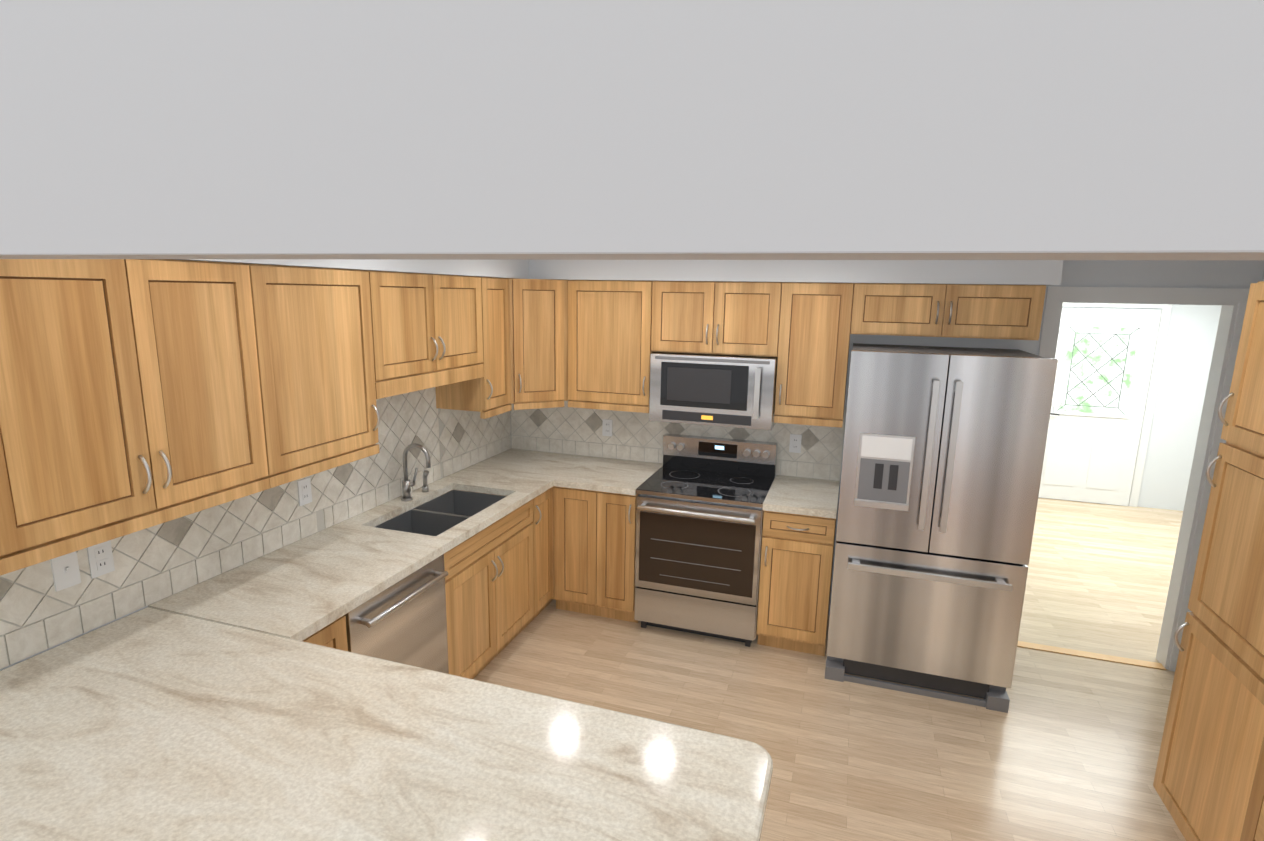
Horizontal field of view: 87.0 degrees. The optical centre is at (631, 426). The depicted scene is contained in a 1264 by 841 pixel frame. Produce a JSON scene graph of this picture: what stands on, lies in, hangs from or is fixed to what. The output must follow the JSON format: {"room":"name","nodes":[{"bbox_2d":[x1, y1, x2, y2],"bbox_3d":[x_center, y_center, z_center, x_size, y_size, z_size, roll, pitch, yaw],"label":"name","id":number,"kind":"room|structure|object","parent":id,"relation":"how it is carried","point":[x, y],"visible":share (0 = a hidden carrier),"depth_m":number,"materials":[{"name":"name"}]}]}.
{"room":"kitchen","nodes":[
{"label":"kitchen","id":0,"kind":"room"},
{"bbox_2d":[0,495,440,670],"bbox_3d":[-1.456,0.128,3.416,0.120,2.480,3.423,5,12,18],"label":"wall","id":1,"kind":"structure","parent":0,"point":[108,623],"depth_m":2.21,"materials":[{"name":"white paint"}]},
{"bbox_2d":[0,259,269,575],"bbox_3d":[-1.614,-0.104,2.042,0.370,0.813,0.857,5,12,18],"label":"upper cabinet","id":2,"kind":"object","parent":1,"relation":"attached to","point":[130,397],"visible":1,"depth_m":1.94,"materials":[{"name":"brown wood"}]},
{"bbox_2d":[245,264,379,487],"bbox_3d":[-1.381,-0.236,2.725,0.370,0.813,0.606,5,12,18],"label":"upper cabinet","id":3,"kind":"object","parent":1,"relation":"attached to","point":[314,342],"visible":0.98,"depth_m":2.64,"materials":[{"name":"brown wood"}]},
{"bbox_2d":[0,374,845,668],"bbox_3d":[-0.331,0.219,2.908,2.340,0.700,3.446,5,12,18],"label":"tile backsplash","id":4,"kind":"structure","parent":1,"relation":"attached to","point":[152,564],"depth_m":3.24,"materials":[{"name":"beige tile"}]},
{"bbox_2d":[50,551,80,591],"bbox_3d":[-1.817,0.460,2.141,0.016,0.118,0.072,5,12,18],"label":"light switch","id":5,"kind":"object","parent":4,"relation":"attached to","point":[65,571],"depth_m":2.14,"materials":[{"name":"white plastic"}]},
{"bbox_2d":[87,540,114,578],"bbox_3d":[-1.787,0.441,2.241,0.008,0.118,0.072,5,12,18],"label":"outlet","id":6,"kind":"object","parent":4,"relation":"attached to","point":[100,556],"depth_m":2.24,"materials":[{"name":"white plastic"}]},
{"bbox_2d":[297,477,311,505],"bbox_3d":[-1.507,0.299,3.067,0.008,0.118,0.072,5,12,18],"label":"outlet","id":7,"kind":"object","parent":4,"relation":"attached to","point":[304,486],"depth_m":3.06,"materials":[{"name":"white plastic"}]},
{"bbox_2d":[602,419,611,435],"bbox_3d":[-0.172,0.007,4.650,0.072,0.118,0.009,5,12,18],"label":"outlet","id":8,"kind":"object","parent":4,"relation":"attached to","point":[606,423],"depth_m":4.65,"materials":[{"name":"white plastic"}]},
{"bbox_2d":[789,434,801,452],"bbox_3d":[1.044,0.108,4.255,0.072,0.118,0.009,5,12,18],"label":"outlet","id":9,"kind":"object","parent":4,"relation":"attached to","point":[795,440],"depth_m":4.25,"materials":[{"name":"white plastic"}]},
{"bbox_2d":[365,270,483,398],"bbox_3d":[-1.137,-0.495,3.412,0.370,0.565,0.918,5,12,18],"label":"upper cabinet","id":10,"kind":"object","parent":1,"relation":"attached to","point":[425,327],"visible":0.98,"depth_m":3.29,"materials":[{"name":"brown wood"}]},
{"bbox_2d":[435,277,511,418],"bbox_3d":[-0.942,-0.485,4.015,0.370,0.813,0.320,5,12,18],"label":"upper cabinet","id":11,"kind":"object","parent":1,"relation":"attached to","point":[488,395],"visible":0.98,"depth_m":3.94,"materials":[{"name":"brown wood"}]},
{"bbox_2d":[173,259,528,278],"bbox_3d":[-1.294,-0.860,2.909,0.345,0.338,2.940,5,12,18],"label":"soffit","id":12,"kind":"structure","parent":0,"point":[518,269],"depth_m":3.20,"materials":[{"name":"white paint"}]},
{"bbox_2d":[0,0,1263,259],"bbox_3d":[0.912,-1.188,0.436,6.000,2.090,0.147,5,12,18],"label":"ceiling","id":13,"kind":"structure","parent":0,"point":[630,128],"depth_m":0.83,"materials":[{"name":"white paint"}]},
{"bbox_2d":[529,260,1063,285],"bbox_3d":[0.644,-1.043,3.997,3.320,0.338,0.345,5,12,18],"label":"soffit","id":14,"kind":"structure","parent":0,"point":[1018,272],"depth_m":3.72,"materials":[{"name":"white paint"}]},
{"bbox_2d":[473,497,1185,840],"bbox_3d":[0.030,1.479,3.268,11.000,0.060,10.900,5,12,18],"label":"floor","id":15,"kind":"structure","parent":0,"point":[1066,748],"depth_m":3.41,"materials":[{"name":"laminate"}]},
{"bbox_2d":[303,616,347,650],"bbox_3d":[-1.422,1.121,2.534,0.622,0.880,0.300,5,12,18],"label":"base cabinet","id":16,"kind":"object","parent":15,"relation":"on","point":[333,634],"visible":0.12,"depth_m":2.44,"materials":[{"name":"brown wood"}]},
{"bbox_2d":[343,554,448,673],"bbox_3d":[-1.235,1.044,2.955,0.662,0.872,0.618,5,12,18],"label":"dishwasher","id":17,"kind":"object","parent":15,"relation":"on","point":[403,621],"visible":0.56,"depth_m":2.85,"materials":[{"name":"grey metal"}]},
{"bbox_2d":[376,489,533,678],"bbox_3d":[-1.013,0.900,3.677,0.660,0.880,0.908,5,12,18],"label":"base cabinet","id":18,"kind":"object","parent":15,"relation":"on","point":[489,584],"visible":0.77,"depth_m":3.58,"materials":[{"name":"brown wood"}]},
{"bbox_2d":[521,487,552,630],"bbox_3d":[-0.824,0.793,4.230,0.660,0.880,0.272,5,12,18],"label":"base cabinet","id":19,"kind":"object","parent":15,"relation":"on","point":[542,521],"visible":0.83,"depth_m":4.13,"materials":[{"name":"brown wood"}]},
{"bbox_2d":[541,599,553,610],"bbox_3d":[-0.712,0.712,4.649,0.602,0.880,0.604,5,12,18],"label":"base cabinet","id":20,"kind":"object","parent":15,"relation":"on","point":[546,604],"visible":0.07,"depth_m":4.45,"materials":[{"name":"brown wood"}]},
{"bbox_2d":[552,486,638,622],"bbox_3d":[-0.162,0.763,4.441,0.572,0.880,0.660,5,12,18],"label":"base cabinet","id":21,"kind":"object","parent":15,"relation":"on","point":[594,543],"visible":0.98,"depth_m":4.16,"materials":[{"name":"brown wood"}]},
{"bbox_2d":[634,433,777,646],"bbox_3d":[0.464,0.693,4.192,0.752,1.135,0.705,5,12,18],"label":"range","id":22,"kind":"object","parent":15,"relation":"on","point":[699,515],"visible":1,"depth_m":3.97,"materials":[{"name":"silver metal"}]},
{"bbox_2d":[757,504,837,655],"bbox_3d":[1.014,0.860,4.059,0.392,0.880,0.660,5,12,18],"label":"base cabinet","id":23,"kind":"object","parent":15,"relation":"on","point":[797,553],"visible":0.94,"depth_m":3.78,"materials":[{"name":"brown wood"}]},
{"bbox_2d":[825,343,1057,712],"bbox_3d":[1.619,0.474,3.692,0.900,1.800,0.831,5,12,18],"label":"refrigerator","id":24,"kind":"object","parent":15,"relation":"on","point":[943,457],"visible":1,"depth_m":3.34,"materials":[{"name":"grey metal"}]},
{"bbox_2d":[1017,641,1165,669],"bbox_3d":[2.703,1.355,3.960,0.767,0.006,0.070,5,12,18],"label":"threshold","id":25,"kind":"object","parent":15,"relation":"on","point":[1104,657],"visible":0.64,"depth_m":3.95,"materials":[{"name":"brown wood"}]},
{"bbox_2d":[1153,281,1263,840],"bbox_3d":[2.326,0.621,2.153,0.662,2.140,0.644,5,12,18],"label":"pantry cabinet","id":26,"kind":"object","parent":15,"relation":"on","point":[1208,784],"visible":1,"depth_m":2.32,"materials":[{"name":"brown wood"}]},
{"bbox_2d":[1254,799,1263,840],"bbox_3d":[2.034,1.381,1.456,0.666,0.910,1.105,5,12,18],"label":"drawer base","id":27,"kind":"object","parent":15,"relation":"on","point":[1259,835],"visible":1,"depth_m":2.04,"materials":[{"name":"brown wood"}]},
{"bbox_3d":[-0.963,1.271,1.820,1.969,0.880,0.712,5,12,18],"label":"cabinet","id":28,"kind":"object","parent":15,"relation":"on","visible":0},
{"bbox_2d":[0,449,590,804],"bbox_3d":[-1.180,0.538,3.121,0.660,0.040,3.697,5,12,18],"label":"countertop","id":29,"kind":"structure","parent":28,"relation":"on","point":[63,702],"depth_m":2.28,"materials":[{"name":"stone"}]},
{"bbox_2d":[401,443,430,500],"bbox_3d":[-1.157,0.235,3.711,0.192,0.326,0.218,5,12,18],"label":"faucet","id":30,"kind":"object","parent":29,"relation":"on","point":[407,485],"visible":1,"depth_m":3.66,"materials":[{"name":"silver metal"}]},
{"bbox_2d":[0,629,772,840],"bbox_3d":[-0.540,0.870,1.513,1.595,0.040,0.990,5,12,18],"label":"countertop","id":31,"kind":"structure","parent":28,"relation":"on","point":[230,705],"depth_m":1.61,"materials":[{"name":"stone"}]},
{"bbox_2d":[556,457,662,494],"bbox_3d":[-0.133,0.312,4.348,0.533,0.040,0.667,5,12,18],"label":"countertop","id":32,"kind":"structure","parent":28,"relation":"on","point":[610,475],"depth_m":4.26,"materials":[{"name":"stone"}]},
{"bbox_2d":[763,475,839,518],"bbox_3d":[1.024,0.406,3.979,0.396,0.040,0.652,5,12,18],"label":"countertop","id":33,"kind":"structure","parent":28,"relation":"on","point":[786,494],"depth_m":3.87,"materials":[{"name":"stone"}]},
{"bbox_2d":[510,260,1263,614],"bbox_3d":[1.216,0.008,4.255,4.410,2.480,0.120,5,12,18],"label":"wall","id":34,"kind":"structure","parent":0,"point":[1238,274],"depth_m":3.55,"materials":[{"name":"white paint"}]},
{"bbox_2d":[506,278,568,409],"bbox_3d":[-0.689,-0.558,4.404,0.598,0.813,0.588,5,12,18],"label":"upper cabinet","id":35,"kind":"object","parent":34,"relation":"attached to","point":[539,338],"visible":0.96,"depth_m":4.20,"materials":[{"name":"brown wood"}]},
{"bbox_2d":[568,280,654,412],"bbox_3d":[-0.103,-0.533,4.327,0.556,0.813,0.370,5,12,18],"label":"upper cabinet","id":36,"kind":"object","parent":34,"relation":"attached to","point":[610,352],"visible":0.98,"depth_m":4.19,"materials":[{"name":"brown wood"}]},
{"bbox_2d":[651,281,781,356],"bbox_3d":[0.530,-0.669,4.084,0.768,0.428,0.370,5,12,18],"label":"upper cabinet","id":37,"kind":"object","parent":34,"relation":"attached to","point":[722,318],"visible":1,"depth_m":3.94,"materials":[{"name":"brown wood"}]},
{"bbox_2d":[649,352,777,429],"bbox_3d":[0.517,-0.242,4.132,0.748,0.415,0.438,5,12,18],"label":"microwave","id":38,"kind":"object","parent":37,"relation":"attached to","point":[737,391],"visible":0.96,"depth_m":3.97,"materials":[{"name":"silver metal"}]},
{"bbox_2d":[774,282,853,427],"bbox_3d":[1.077,-0.435,3.943,0.390,0.813,0.370,5,12,18],"label":"upper cabinet","id":39,"kind":"object","parent":34,"relation":"attached to","point":[814,343],"visible":1,"depth_m":3.81,"materials":[{"name":"brown wood"}]},
{"bbox_2d":[850,283,1045,339],"bbox_3d":[1.710,-0.645,3.687,0.930,0.280,0.370,5,12,18],"label":"upper cabinet","id":40,"kind":"object","parent":34,"relation":"attached to","point":[1012,312],"visible":1,"depth_m":3.54,"materials":[{"name":"brown wood"}]},
{"bbox_2d":[1038,286,1249,671],"bbox_3d":[2.733,0.302,3.785,0.937,2.140,0.139,5,12,18],"label":"door frame","id":41,"kind":"structure","parent":34,"relation":"attached to","point":[1233,302],"depth_m":3.61,"materials":[{"name":"white"}]},
{"bbox_2d":[1062,304,1221,510],"bbox_3d":[4.541,-0.464,6.918,4.440,2.480,0.120,5,12,18],"label":"wall","id":42,"kind":"structure","parent":0,"point":[1186,364],"depth_m":6.59,"materials":[{"name":"white paint"}]},
{"bbox_2d":[1038,308,1161,505],"bbox_3d":[4.694,-0.195,6.800,0.915,1.995,0.096,5,12,18],"label":"entry door","id":43,"kind":"structure","parent":42,"relation":"in","point":[1104,356],"depth_m":6.78,"materials":[{"name":"white"}]},
{"bbox_2d":[1062,302,1171,506],"bbox_3d":[4.707,-0.242,6.829,1.089,2.085,0.019,5,12,18],"label":"door frame","id":44,"kind":"structure","parent":42,"relation":"attached to","point":[1151,398],"depth_m":6.64,"materials":[{"name":"white wood"}]}
]}

